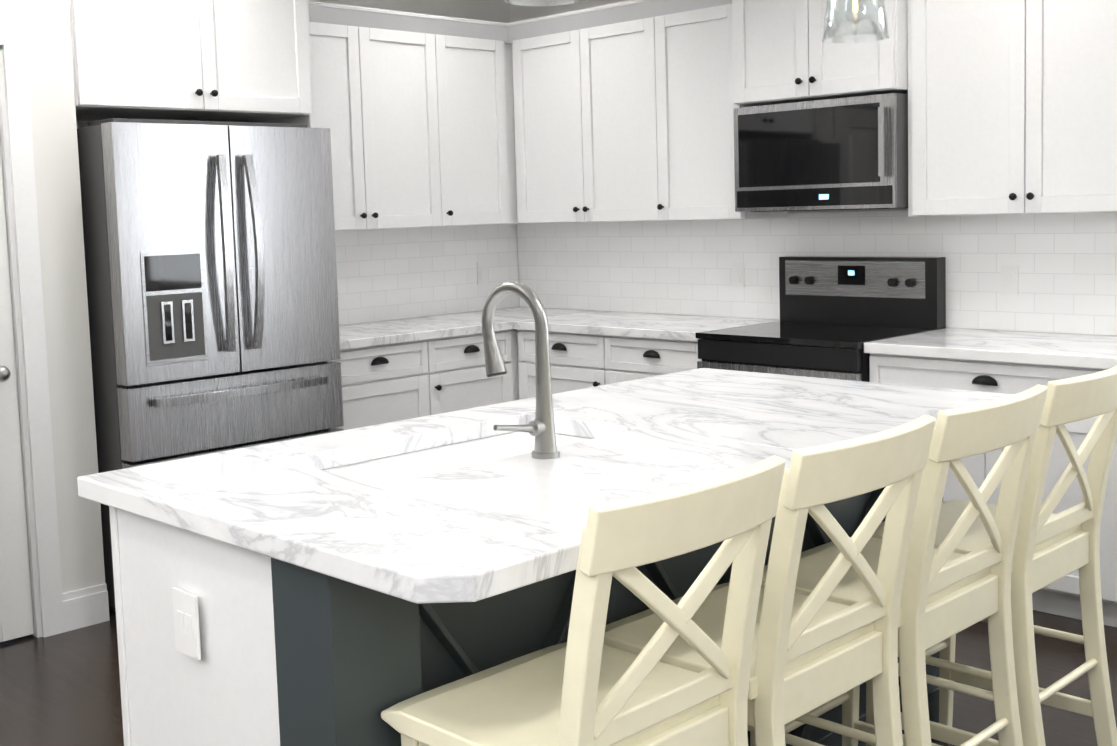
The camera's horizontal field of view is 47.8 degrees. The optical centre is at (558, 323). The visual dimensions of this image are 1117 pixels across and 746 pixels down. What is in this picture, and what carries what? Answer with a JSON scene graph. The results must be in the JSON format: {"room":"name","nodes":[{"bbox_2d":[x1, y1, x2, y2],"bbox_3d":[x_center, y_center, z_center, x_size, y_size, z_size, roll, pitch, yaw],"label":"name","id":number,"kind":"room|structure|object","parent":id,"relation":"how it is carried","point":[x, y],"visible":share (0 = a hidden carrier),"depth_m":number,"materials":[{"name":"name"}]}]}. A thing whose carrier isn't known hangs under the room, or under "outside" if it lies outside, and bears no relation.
{"room":"kitchen","nodes":[
{"label":"kitchen","id":0,"kind":"room"},
{"bbox_2d":[0,0,88,593],"bbox_3d":[-2.029,-0.272,4.197,0.120,2.780,0.750,3,7,45],"label":"wall","id":1,"kind":"structure","parent":0,"point":[35,17],"depth_m":4.40,"materials":[{"name":"beige paint"}]},
{"bbox_2d":[0,143,33,641],"bbox_3d":[-2.050,0.112,4.108,0.117,2.012,0.574,3,7,45],"label":"door","id":2,"kind":"structure","parent":1,"relation":"in","point":[16,616],"depth_m":4.33,"materials":[{"name":"white wood"}]},
{"bbox_2d":[0,21,64,637],"bbox_3d":[-2.073,0.066,4.160,0.138,2.115,0.710,3,7,45],"label":"door frame","id":3,"kind":"structure","parent":1,"relation":"attached to","point":[18,172],"depth_m":4.33,"materials":[{"name":"white wood"}]},
{"bbox_2d":[63,583,109,631],"bbox_3d":[-1.383,1.220,2.170,8.100,0.135,8.500,3,7,45],"label":"baseboard","id":4,"kind":"structure","parent":1,"relation":"attached to","point":[86,607],"depth_m":4.51,"materials":[{"name":"white wood"}]},
{"bbox_2d":[52,0,104,586],"bbox_3d":[-1.934,-0.318,4.672,0.660,2.780,0.060,3,7,45],"label":"wall","id":5,"kind":"structure","parent":0,"point":[74,228],"depth_m":4.45,"materials":[{"name":"beige paint"}]},
{"bbox_2d":[69,0,320,123],"bbox_3d":[-1.580,-1.150,4.989,0.637,0.660,1.015,3,7,45],"label":"upper cabinet","id":6,"kind":"object","parent":5,"relation":"attached to","point":[251,61],"depth_m":4.79,"materials":[{"name":"white wood"}]},
{"bbox_2d":[76,0,519,324],"bbox_3d":[-1.250,-0.449,5.904,0.120,2.780,2.780,3,7,45],"label":"wall","id":7,"kind":"structure","parent":0,"point":[492,10],"depth_m":6.43,"materials":[{"name":"beige paint"}]},
{"bbox_2d":[293,16,456,235],"bbox_3d":[-0.981,-0.888,5.819,0.337,0.915,0.950,3,7,45],"label":"upper cabinet","id":8,"kind":"object","parent":0,"relation":"attached to","point":[387,89],"depth_m":5.79,"materials":[{"name":"white wood"}]},
{"bbox_2d":[449,32,512,227],"bbox_3d":[-0.553,-0.939,6.244,0.337,0.915,0.501,3,7,45],"label":"upper cabinet","id":9,"kind":"object","parent":0,"relation":"attached to","point":[478,61],"depth_m":6.20,"materials":[{"name":"white wood"}]},
{"bbox_2d":[0,609,1116,745],"bbox_3d":[-1.380,1.317,2.179,8.340,0.060,8.740,3,7,45],"label":"floor","id":10,"kind":"structure","parent":0,"point":[62,689],"depth_m":3.87,"materials":[{"name":"brown wood"}]},
{"bbox_2d":[77,118,343,611],"bbox_3d":[-1.441,0.133,4.974,0.849,1.800,0.901,3,7,45],"label":"refrigerator","id":11,"kind":"object","parent":10,"relation":"on","point":[211,269],"visible":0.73,"depth_m":4.61,"materials":[{"name":"silver metal"}]},
{"bbox_2d":[331,340,444,429],"bbox_3d":[-0.961,0.516,5.724,0.617,0.875,0.609,3,7,45],"label":"base cabinet","id":12,"kind":"object","parent":10,"relation":"on","point":[394,382],"depth_m":5.52,"materials":[{"name":"white wood"}]},
{"bbox_2d":[339,308,600,351],"bbox_3d":[-0.583,0.015,6.056,0.642,0.039,1.695,3,7,45],"label":"countertop","id":13,"kind":"structure","parent":12,"relation":"on","point":[371,334],"depth_m":5.86,"materials":[{"name":"white stone"}]},
{"bbox_2d":[445,332,516,412],"bbox_3d":[-0.632,0.477,6.052,0.617,0.875,0.568,3,7,45],"label":"base cabinet","id":14,"kind":"object","parent":10,"relation":"on","point":[467,385],"depth_m":5.85,"materials":[{"name":"white wood"}]},
{"bbox_2d":[109,487,942,745],"bbox_3d":[0.064,0.726,3.048,0.845,0.875,2.036,3,7,45],"label":"kitchen island","id":15,"kind":"object","parent":10,"relation":"on","point":[341,587],"depth_m":2.31,"materials":[{"name":"white wood"}]},
{"bbox_2d":[172,587,201,659],"bbox_3d":[-0.697,0.562,2.361,0.085,0.120,0.008,3,7,45],"label":"outlet","id":16,"kind":"object","parent":15,"relation":"attached to","point":[187,601],"depth_m":2.36,"materials":[{"name":"white plastic"}]},
{"bbox_2d":[77,449,585,616],"bbox_3d":[-0.450,0.346,2.309,1.170,0.042,0.360,3,7,45],"label":"island countertop","id":17,"kind":"structure","parent":15,"relation":"on","point":[442,553],"depth_m":2.15,"materials":[{"name":"white stone"}]},
{"bbox_2d":[240,405,795,524],"bbox_3d":[-0.062,0.300,2.696,1.170,0.042,0.740,3,7,45],"label":"island countertop","id":18,"kind":"structure","parent":15,"relation":"on","point":[626,463],"depth_m":2.60,"materials":[{"name":"white stone"}]},
{"bbox_2d":[317,429,600,480],"bbox_3d":[-0.203,0.420,2.852,0.404,0.240,0.764,3,7,45],"label":"sink","id":19,"kind":"object","parent":18,"relation":"in","point":[428,456],"depth_m":2.92,"materials":[{"name":"white stone"}]},
{"bbox_2d":[481,281,568,460],"bbox_3d":[-0.125,0.099,2.657,0.213,0.368,0.171,3,7,45],"label":"faucet","id":20,"kind":"object","parent":18,"relation":"on","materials":[{"name":"silver metal"}]},
{"bbox_2d":[489,368,1014,448],"bbox_3d":[0.539,0.228,3.294,1.170,0.042,0.960,3,7,45],"label":"island countertop","id":21,"kind":"structure","parent":15,"relation":"on","point":[794,412],"depth_m":3.24,"materials":[{"name":"white stone"}]},
{"bbox_2d":[513,332,616,399],"bbox_3d":[0.246,0.452,6.043,0.646,0.875,0.617,3,7,45],"label":"base cabinet","id":22,"kind":"object","parent":10,"relation":"on","point":[577,362],"depth_m":5.78,"materials":[{"name":"white wood"}]},
{"bbox_2d":[513,312,779,343],"bbox_3d":[0.411,0.008,5.807,1.116,0.039,0.642,3,7,45],"label":"countertop","id":23,"kind":"structure","parent":22,"relation":"on","point":[635,325],"depth_m":5.69,"materials":[{"name":"white stone"}]},
{"bbox_2d":[381,455,785,745],"bbox_3d":[0.050,0.736,2.067,0.543,1.039,0.450,3,7,45],"label":"counter stool","id":24,"kind":"object","parent":10,"relation":"on","point":[583,685],"visible":1,"depth_m":1.94,"materials":[{"name":"beige wood"}]},
{"bbox_2d":[613,336,701,382],"bbox_3d":[0.608,0.473,5.682,0.622,0.875,0.617,3,7,45],"label":"base cabinet","id":25,"kind":"object","parent":10,"relation":"on","point":[632,359],"depth_m":5.42,"materials":[{"name":"white wood"}]},
{"bbox_2d":[603,415,935,745],"bbox_3d":[0.389,0.696,2.404,0.543,1.039,0.450,3,7,45],"label":"counter stool","id":26,"kind":"object","parent":10,"relation":"on","point":[814,649],"visible":0.83,"depth_m":2.24,"materials":[{"name":"beige wood"}]},
{"bbox_2d":[695,256,945,381],"bbox_3d":[1.052,0.346,5.134,0.760,1.200,0.716,3,7,45],"label":"range","id":27,"kind":"object","parent":10,"relation":"on","point":[837,313],"visible":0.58,"depth_m":5.12,"materials":[{"name":"black metal"}]},
{"bbox_2d":[750,384,1047,745],"bbox_3d":[0.728,0.655,2.742,0.543,1.039,0.450,3,7,45],"label":"counter stool","id":28,"kind":"object","parent":10,"relation":"on","point":[947,592],"visible":0.79,"depth_m":2.60,"materials":[{"name":"beige wood"}]},
{"bbox_2d":[866,366,1116,745],"bbox_3d":[1.067,0.615,3.080,0.543,1.039,0.450,3,7,45],"label":"counter stool","id":29,"kind":"object","parent":10,"relation":"on","point":[1049,547],"visible":0.73,"depth_m":2.95,"materials":[{"name":"beige wood"}]},
{"bbox_2d":[869,356,1116,626],"bbox_3d":[1.698,0.539,4.597,0.921,0.875,0.617,3,7,45],"label":"base cabinet","id":30,"kind":"object","parent":10,"relation":"on","point":[1061,597],"depth_m":4.28,"materials":[{"name":"white wood"}]},
{"bbox_2d":[864,328,1116,371],"bbox_3d":[1.679,0.084,4.543,0.931,0.039,0.642,3,7,45],"label":"countertop","id":31,"kind":"structure","parent":30,"relation":"on","point":[993,345],"depth_m":4.45,"materials":[{"name":"white stone"}]},
{"bbox_2d":[510,0,1111,335],"bbox_3d":[1.621,-0.459,5.083,8.100,2.780,0.120,3,7,45],"label":"wall","id":32,"kind":"structure","parent":0,"point":[518,12],"depth_m":6.49,"materials":[{"name":"beige paint"}]},
{"bbox_2d":[509,8,668,227],"bbox_3d":[0.242,-0.948,6.080,1.010,0.915,0.337,3,7,45],"label":"upper cabinet","id":33,"kind":"object","parent":32,"relation":"attached to","point":[585,158],"depth_m":5.94,"materials":[{"name":"white wood"}]},
{"bbox_2d":[665,0,792,223],"bbox_3d":[0.700,-0.920,5.622,0.527,0.915,0.337,3,7,45],"label":"upper cabinet","id":34,"kind":"object","parent":32,"relation":"attached to","point":[701,128],"depth_m":5.49,"materials":[{"name":"white wood"}]},
{"bbox_2d":[725,0,904,107],"bbox_3d":[1.125,-1.221,5.114,0.760,0.620,0.402,3,7,45],"label":"upper cabinet","id":35,"kind":"object","parent":32,"relation":"attached to","point":[776,53],"depth_m":5.01,"materials":[{"name":"white wood"}]},
{"bbox_2d":[733,93,907,211],"bbox_3d":[1.131,-0.680,5.152,0.752,0.434,0.432,3,7,45],"label":"microwave","id":36,"kind":"object","parent":35,"relation":"attached to","point":[849,153],"visible":0.9,"depth_m":4.98,"materials":[{"name":"silver metal"}]},
{"bbox_2d":[901,0,1116,219],"bbox_3d":[1.756,-0.857,4.570,0.920,0.915,0.337,3,7,45],"label":"upper cabinet","id":37,"kind":"object","parent":32,"relation":"attached to","point":[1012,104],"depth_m":4.50,"materials":[{"name":"white wood"}]},
{"bbox_3d":[-1.463,-1.511,1.924,8.340,0.060,8.740,3,7,45],"label":"ceiling","id":38,"kind":"structure","parent":0,"visible":0},
{"bbox_2d":[504,0,586,5],"bbox_3d":[-0.035,-1.092,2.390,0.168,0.940,0.168,3,7,45],"label":"pendant light","id":39,"kind":"object","parent":38,"relation":"hanging from","point":[527,2],"visible":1,"depth_m":2.50,"materials":[{"name":"clear glass"}]},
{"bbox_2d":[822,0,889,42],"bbox_3d":[0.741,-1.187,3.163,0.168,0.935,0.168,3,7,45],"label":"pendant light","id":40,"kind":"object","parent":38,"relation":"hanging from","point":[856,7],"visible":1,"depth_m":3.18,"materials":[{"name":"clear glass"}]}
]}

